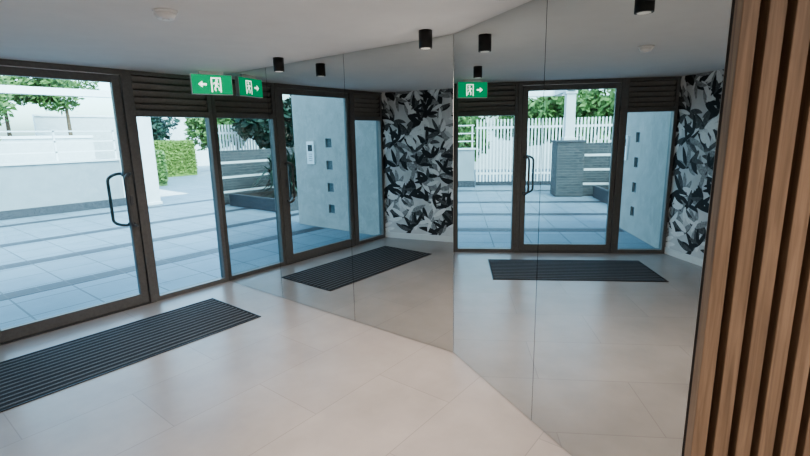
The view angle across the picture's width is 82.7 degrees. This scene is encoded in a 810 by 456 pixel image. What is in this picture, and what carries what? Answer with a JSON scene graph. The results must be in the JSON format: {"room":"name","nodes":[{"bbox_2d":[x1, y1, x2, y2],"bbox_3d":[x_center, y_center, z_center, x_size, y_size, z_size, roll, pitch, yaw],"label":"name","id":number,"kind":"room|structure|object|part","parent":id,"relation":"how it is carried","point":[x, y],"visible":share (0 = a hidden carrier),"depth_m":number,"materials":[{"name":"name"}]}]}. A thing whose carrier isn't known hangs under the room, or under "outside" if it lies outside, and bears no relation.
{"room":"lobby","nodes":[
{"label":"lobby","id":0,"kind":"room"},
{"bbox_2d":[0,166,220,328],"bbox_3d":[-13.338,-1.067,15.577,29.960,0.116,34.000,8,14,38],"label":"paving","id":1,"kind":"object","parent":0,"point":[27,308],"depth_m":7.14,"materials":[{"name":"stone"}]},
{"bbox_2d":[0,76,17,125],"bbox_3d":[-16.765,-4.050,17.936,3.561,4.929,2.771,8,14,38],"label":"tree","id":2,"kind":"object","parent":1,"relation":"on","point":[3,96],"visible":0.77,"depth_m":17.80,"materials":[{"name":"green plant"}]},
{"bbox_2d":[0,75,45,135],"bbox_3d":[-17.342,-4.675,20.179,3.032,5.290,3.210,8,14,38],"label":"tree","id":3,"kind":"object","parent":1,"relation":"on","point":[20,99],"visible":0.36,"depth_m":19.89,"materials":[{"name":"green plant"}]},
{"bbox_2d":[0,138,95,163],"bbox_3d":[-17.341,-1.318,12.235,0.300,1.850,16.000,8,14,38],"label":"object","id":4,"kind":"object","parent":1,"relation":"on","point":[61,146],"visible":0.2,"depth_m":16.95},
{"bbox_2d":[0,135,92,138],"bbox_3d":[-17.361,-2.273,12.043,0.400,0.100,16.000,8,14,38],"label":"coping","id":5,"kind":"object","parent":4,"relation":"on","point":[65,136],"visible":1,"depth_m":16.82},
{"bbox_2d":[21,77,99,134],"bbox_3d":[-15.488,-4.825,21.192,2.438,5.108,3.154,8,14,38],"label":"tree","id":6,"kind":"object","parent":1,"relation":"on","point":[57,102],"visible":0.55,"depth_m":20.53,"materials":[{"name":"green plant"}]},
{"bbox_2d":[0,160,124,210],"bbox_3d":[-8.487,-0.991,11.352,0.250,1.200,2.700,8,14,38],"label":"wall","id":7,"kind":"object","parent":1,"relation":"on","point":[40,185],"visible":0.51,"depth_m":11.17,"materials":[{"name":"white paint"}]},
{"bbox_2d":[0,158,119,165],"bbox_3d":[-8.499,-1.604,11.228,0.330,0.050,2.780,8,14,38],"label":"coping","id":8,"kind":"object","parent":7,"relation":"on","point":[111,159],"visible":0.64,"depth_m":11.13},
{"bbox_2d":[0,130,116,160],"bbox_3d":[-8.504,-1.995,11.146,0.040,0.750,2.700,8,14,38],"label":"handrail","id":9,"kind":"object","parent":8,"relation":"on","point":[52,131],"visible":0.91,"depth_m":11.21,"materials":[{"name":"white metal"}]},
{"bbox_2d":[0,198,126,219],"bbox_3d":[-8.367,-0.486,11.365,0.030,0.200,2.740,8,14,38],"label":"plinth","id":10,"kind":"object","parent":7,"relation":"attached to","point":[37,211],"visible":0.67,"depth_m":11.23,"materials":[{"name":"tile"}]},
{"bbox_2d":[0,199,217,300],"bbox_3d":[-6.332,0.331,7.620,6.130,0.002,30.000,8,14,38],"label":"band","id":11,"kind":"object","parent":1,"relation":"on","point":[42,288],"visible":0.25,"depth_m":7.04,"materials":[{"name":"stone"}]},
{"bbox_2d":[32,116,209,170],"bbox_3d":[-14.593,-5.182,28.204,0.300,3.000,12.800,8,14,38],"label":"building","id":12,"kind":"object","parent":1,"relation":"on","point":[41,123],"visible":0.14,"depth_m":25.21,"materials":[{"name":"white paint"}]},
{"bbox_2d":[32,114,184,118],"bbox_3d":[-14.624,-6.701,27.898,0.400,0.100,12.800,8,14,38],"label":"coping","id":13,"kind":"object","parent":12,"relation":"on","point":[49,115],"visible":0.36,"depth_m":24.19},
{"bbox_2d":[136,117,160,202],"bbox_3d":[-6.897,-1.986,12.198,0.360,2.750,0.360,8,14,38],"label":"shaft","id":14,"kind":"object","parent":1,"relation":"on","point":[143,123],"visible":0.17,"depth_m":12.12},
{"bbox_2d":[148,201,162,205],"bbox_3d":[-6.870,-0.677,12.462,0.420,0.080,0.420,8,14,38],"label":"base","id":15,"kind":"object","parent":14,"relation":"attached to","point":[159,202],"visible":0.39,"depth_m":12.35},
{"bbox_3d":[-6.924,-3.294,11.934,0.420,0.080,0.420,8,14,38],"label":"capital","id":16,"kind":"object","parent":14,"relation":"attached to","visible":0},
{"bbox_2d":[0,85,110,97],"bbox_3d":[-7.954,-2.856,9.211,2.000,0.160,6.100,8,14,38],"label":"beam","id":17,"kind":"structure","parent":16,"relation":"on","point":[7,89],"depth_m":10.45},
{"bbox_2d":[122,177,188,197],"bbox_3d":[-11.612,-1.938,19.416,13.000,0.001,4.720,8,14,38],"label":"garden path","id":18,"kind":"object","parent":1,"relation":"on","point":[162,192],"visible":0.08,"depth_m":15.01,"materials":[{"name":"grey concrete"}]},
{"bbox_2d":[155,150,168,185],"bbox_3d":[-9.762,-2.265,17.321,1.122,1.388,1.216,8,14,38],"label":"box hedge","id":19,"kind":"object","parent":1,"relation":"on","point":[161,165],"visible":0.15,"depth_m":17.34,"materials":[{"name":"green plant"}]},
{"bbox_2d":[150,117,180,140],"bbox_3d":[-13.261,-4.719,24.059,3.239,3.677,2.909,8,14,38],"label":"tree","id":20,"kind":"object","parent":1,"relation":"on","point":[160,129],"visible":0.24,"depth_m":23.67,"materials":[{"name":"green plant"}]},
{"bbox_2d":[153,140,197,176],"bbox_3d":[-11.212,-3.338,21.904,1.221,1.738,2.211,8,14,38],"label":"box hedge","id":21,"kind":"object","parent":1,"relation":"on","point":[180,157],"visible":0.59,"depth_m":21.80,"materials":[{"name":"green plant"}]},
{"bbox_2d":[183,118,207,150],"bbox_3d":[-10.248,-4.608,24.461,3.149,3.179,2.601,8,14,38],"label":"tree","id":22,"kind":"object","parent":1,"relation":"on","point":[193,123],"visible":0.23,"depth_m":23.69,"materials":[{"name":"green plant"}]},
{"bbox_2d":[0,0,531,75],"bbox_3d":[-0.959,-0.934,0.987,7.470,0.120,5.700,8,14,38],"label":"ceiling","id":23,"kind":"structure","parent":0,"point":[225,36],"depth_m":2.90,"materials":[{"name":"paint"}]},
{"bbox_2d":[0,59,119,74],"bbox_3d":[-3.195,-1.406,3.985,0.120,0.050,1.280,8,14,38],"label":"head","id":24,"kind":"object","parent":23,"relation":"attached to","point":[3,62],"visible":0.8,"depth_m":4.05},
{"bbox_2d":[0,66,149,303],"bbox_3d":[-3.102,-0.241,4.201,0.162,2.313,1.215,8,14,38],"label":"door frame","id":25,"kind":"structure","parent":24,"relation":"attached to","point":[4,70],"depth_m":4.53,"materials":[{"name":"brown metal"}]},
{"bbox_2d":[106,172,129,226],"bbox_3d":[-2.900,-0.282,4.654,0.164,0.558,0.060,-9,14,-33],"label":"handle","id":26,"kind":"object","parent":25,"relation":"attached to","point":[109,177],"visible":0.98,"depth_m":4.62,"materials":[{"name":"metal"}]},
{"bbox_3d":[-2.791,-0.342,4.671,0.055,2.313,0.075,8,14,38],"label":"stile","id":27,"kind":"part","parent":25,"relation":"part of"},
{"bbox_3d":[-2.748,-0.278,4.619,0.055,0.559,0.118,-3,12,-9],"label":"inside pull handle","id":28,"kind":"part","parent":25,"relation":"part of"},
{"bbox_2d":[130,70,189,79],"bbox_3d":[-2.498,-1.599,4.848,0.100,0.040,0.770,8,14,38],"label":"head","id":29,"kind":"object","parent":23,"relation":"attached to","point":[133,73],"visible":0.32,"depth_m":4.74},
{"bbox_2d":[152,8,177,20],"bbox_3d":[-1.287,-1.141,2.471,0.124,0.048,0.124,8,14,38],"label":"smoke detector","id":30,"kind":"object","parent":23,"relation":"attached to","point":[165,14],"visible":1,"depth_m":2.44,"materials":[{"name":"white plastic"}]},
{"bbox_2d":[189,71,232,94],"bbox_3d":[-1.989,-1.490,4.735,0.400,0.229,0.049,-9,14,-33],"label":"exit sign","id":31,"kind":"object","parent":23,"relation":"hanging from","point":[204,82],"visible":1,"depth_m":4.71,"materials":[{"name":"green plastic"}]},
{"bbox_2d":[273,57,283,71],"bbox_3d":[-1.100,-1.421,4.006,0.090,0.114,0.090,8,14,38],"label":"recessed light","id":32,"kind":"object","parent":23,"relation":"attached to","point":[278,62],"depth_m":3.97,"materials":[{"name":"black metal"}]},
{"bbox_2d":[419,29,431,48],"bbox_3d":[0.137,-1.257,3.069,0.090,0.114,0.090,8,14,38],"label":"ceiling spotlight","id":33,"kind":"object","parent":23,"relation":"attached to","point":[425,35],"depth_m":3.03,"materials":[{"name":"black metal"}]},
{"bbox_2d":[0,281,570,455],"bbox_3d":[-0.877,1.510,1.455,7.390,0.100,5.700,8,14,38],"label":"floor","id":34,"kind":"structure","parent":0,"point":[293,379],"depth_m":3.05,"materials":[{"name":"tile"}]},
{"bbox_2d":[0,302,150,345],"bbox_3d":[-3.147,0.897,4.450,0.120,0.010,1.280,8,14,38],"label":"threshold","id":35,"kind":"object","parent":34,"relation":"on","point":[57,328],"visible":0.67,"depth_m":4.35,"materials":[{"name":"metal"}]},
{"bbox_2d":[1,293,141,341],"bbox_3d":[-3.145,0.840,4.423,0.055,0.108,1.140,8,14,38],"label":"rail","id":36,"kind":"object","parent":35,"relation":"on","point":[51,322],"visible":0.9,"depth_m":4.34,"materials":[{"name":"brown metal"}]},
{"bbox_2d":[0,298,260,411],"bbox_3d":[-2.357,0.977,3.980,0.886,0.007,1.976,8,14,38],"label":"entrance mat","id":37,"kind":"object","parent":34,"relation":"on","point":[26,378],"visible":1,"depth_m":3.81,"materials":[{"name":"black rubber"}]},
{"bbox_2d":[119,69,156,302],"bbox_3d":[-2.758,-0.376,4.728,0.120,2.380,0.055,8,14,38],"label":"door frame","id":38,"kind":"structure","parent":34,"relation":"on","point":[122,77],"depth_m":4.67,"materials":[{"name":"brown metal"}]},
{"bbox_2d":[126,70,159,300],"bbox_3d":[-2.727,-0.384,4.766,0.100,2.380,0.045,8,14,38],"label":"mullion","id":39,"kind":"object","parent":34,"relation":"on","point":[128,74],"visible":0.64,"depth_m":4.72,"materials":[{"name":"brown metal"}]},
{"bbox_2d":[135,110,208,117],"bbox_3d":[-2.490,-1.217,4.925,0.100,0.060,0.770,8,14,38],"label":"transom","id":40,"kind":"object","parent":39,"relation":"attached to","point":[139,113],"visible":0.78,"depth_m":4.87,"materials":[{"name":"brown metal"}]},
{"bbox_2d":[131,75,206,111],"bbox_3d":[-2.493,-1.413,4.884,0.074,0.340,0.770,8,14,38],"label":"blades","id":41,"kind":"object","parent":40,"relation":"on","point":[150,93],"visible":0.74,"depth_m":4.83,"materials":[{"name":"metal"}]},
{"bbox_2d":[160,277,225,299],"bbox_3d":[-2.451,0.689,5.309,0.100,0.050,0.770,8,14,38],"label":"sill","id":42,"kind":"structure","parent":34,"relation":"on","point":[171,293],"depth_m":5.27,"materials":[{"name":"brown metal"}]},
{"bbox_2d":[204,95,228,281],"bbox_3d":[-2.222,-0.521,5.391,0.100,2.380,0.045,8,14,38],"label":"mullion","id":43,"kind":"object","parent":34,"relation":"on","point":[209,125],"visible":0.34,"depth_m":5.38,"materials":[{"name":"brown metal"}]},
{"bbox_2d":[681,5,731,455],"bbox_3d":[1.040,0.305,0.960,0.794,2.380,0.484,-9,14,-34],"label":"wall partition","id":44,"kind":"structure","parent":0,"point":[731,5],"depth_m":0.87,"materials":[{"name":"brown wood"}]},
{"bbox_2d":[682,0,809,455],"bbox_3d":[0.966,0.320,0.893,0.782,2.378,0.031,0,11,4],"label":"panel","id":45,"kind":"object","parent":44,"relation":"attached to","point":[749,393],"visible":1,"depth_m":0.85,"materials":[{"name":"brown wood"}]},
{"bbox_3d":[0.891,0.018,2.402,2.071,2.380,1.248,8,14,38],"label":"wall","id":46,"kind":"structure","parent":0,"visible":0},
{"bbox_2d":[453,0,731,455],"bbox_3d":[0.796,0.020,2.401,0.010,2.378,2.240,-6,12,-22],"label":"mirror","id":47,"kind":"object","parent":46,"relation":"attached to","point":[585,131],"depth_m":2.19,"materials":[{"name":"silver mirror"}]},
{"bbox_3d":[0.550,-0.091,2.972,0.006,2.375,0.971,-6,12,-22],"label":"mirror pane","id":48,"kind":"part","parent":47,"relation":"part of","materials":[{"name":"silver metal"}]},
{"bbox_3d":[-0.824,-0.358,4.440,3.350,2.380,0.148,8,14,38],"label":"wall","id":49,"kind":"structure","parent":0,"visible":0},
{"bbox_2d":[211,34,453,351],"bbox_3d":[-0.913,-0.350,4.409,3.246,2.378,0.012,8,14,38],"label":"mirror","id":50,"kind":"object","parent":49,"relation":"attached to","point":[336,172],"depth_m":4.06,"materials":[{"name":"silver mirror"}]},
{"bbox_3d":[-1.765,-0.466,5.069,1.079,2.375,0.008,8,14,38],"label":"mirror pane","id":51,"kind":"part","parent":50,"relation":"part of","materials":[{"name":"clear mirror"}]},
{"bbox_3d":[-0.914,-0.350,4.408,1.079,2.375,0.008,8,14,38],"label":"mirror pane","id":52,"kind":"part","parent":50,"relation":"part of","materials":[{"name":"silver metal"}]},
{"bbox_3d":[-0.064,-0.234,3.747,1.079,2.375,0.008,8,14,38],"label":"mirror pane","id":53,"kind":"part","parent":50,"relation":"part of","materials":[{"name":"silver metal"}]}
]}

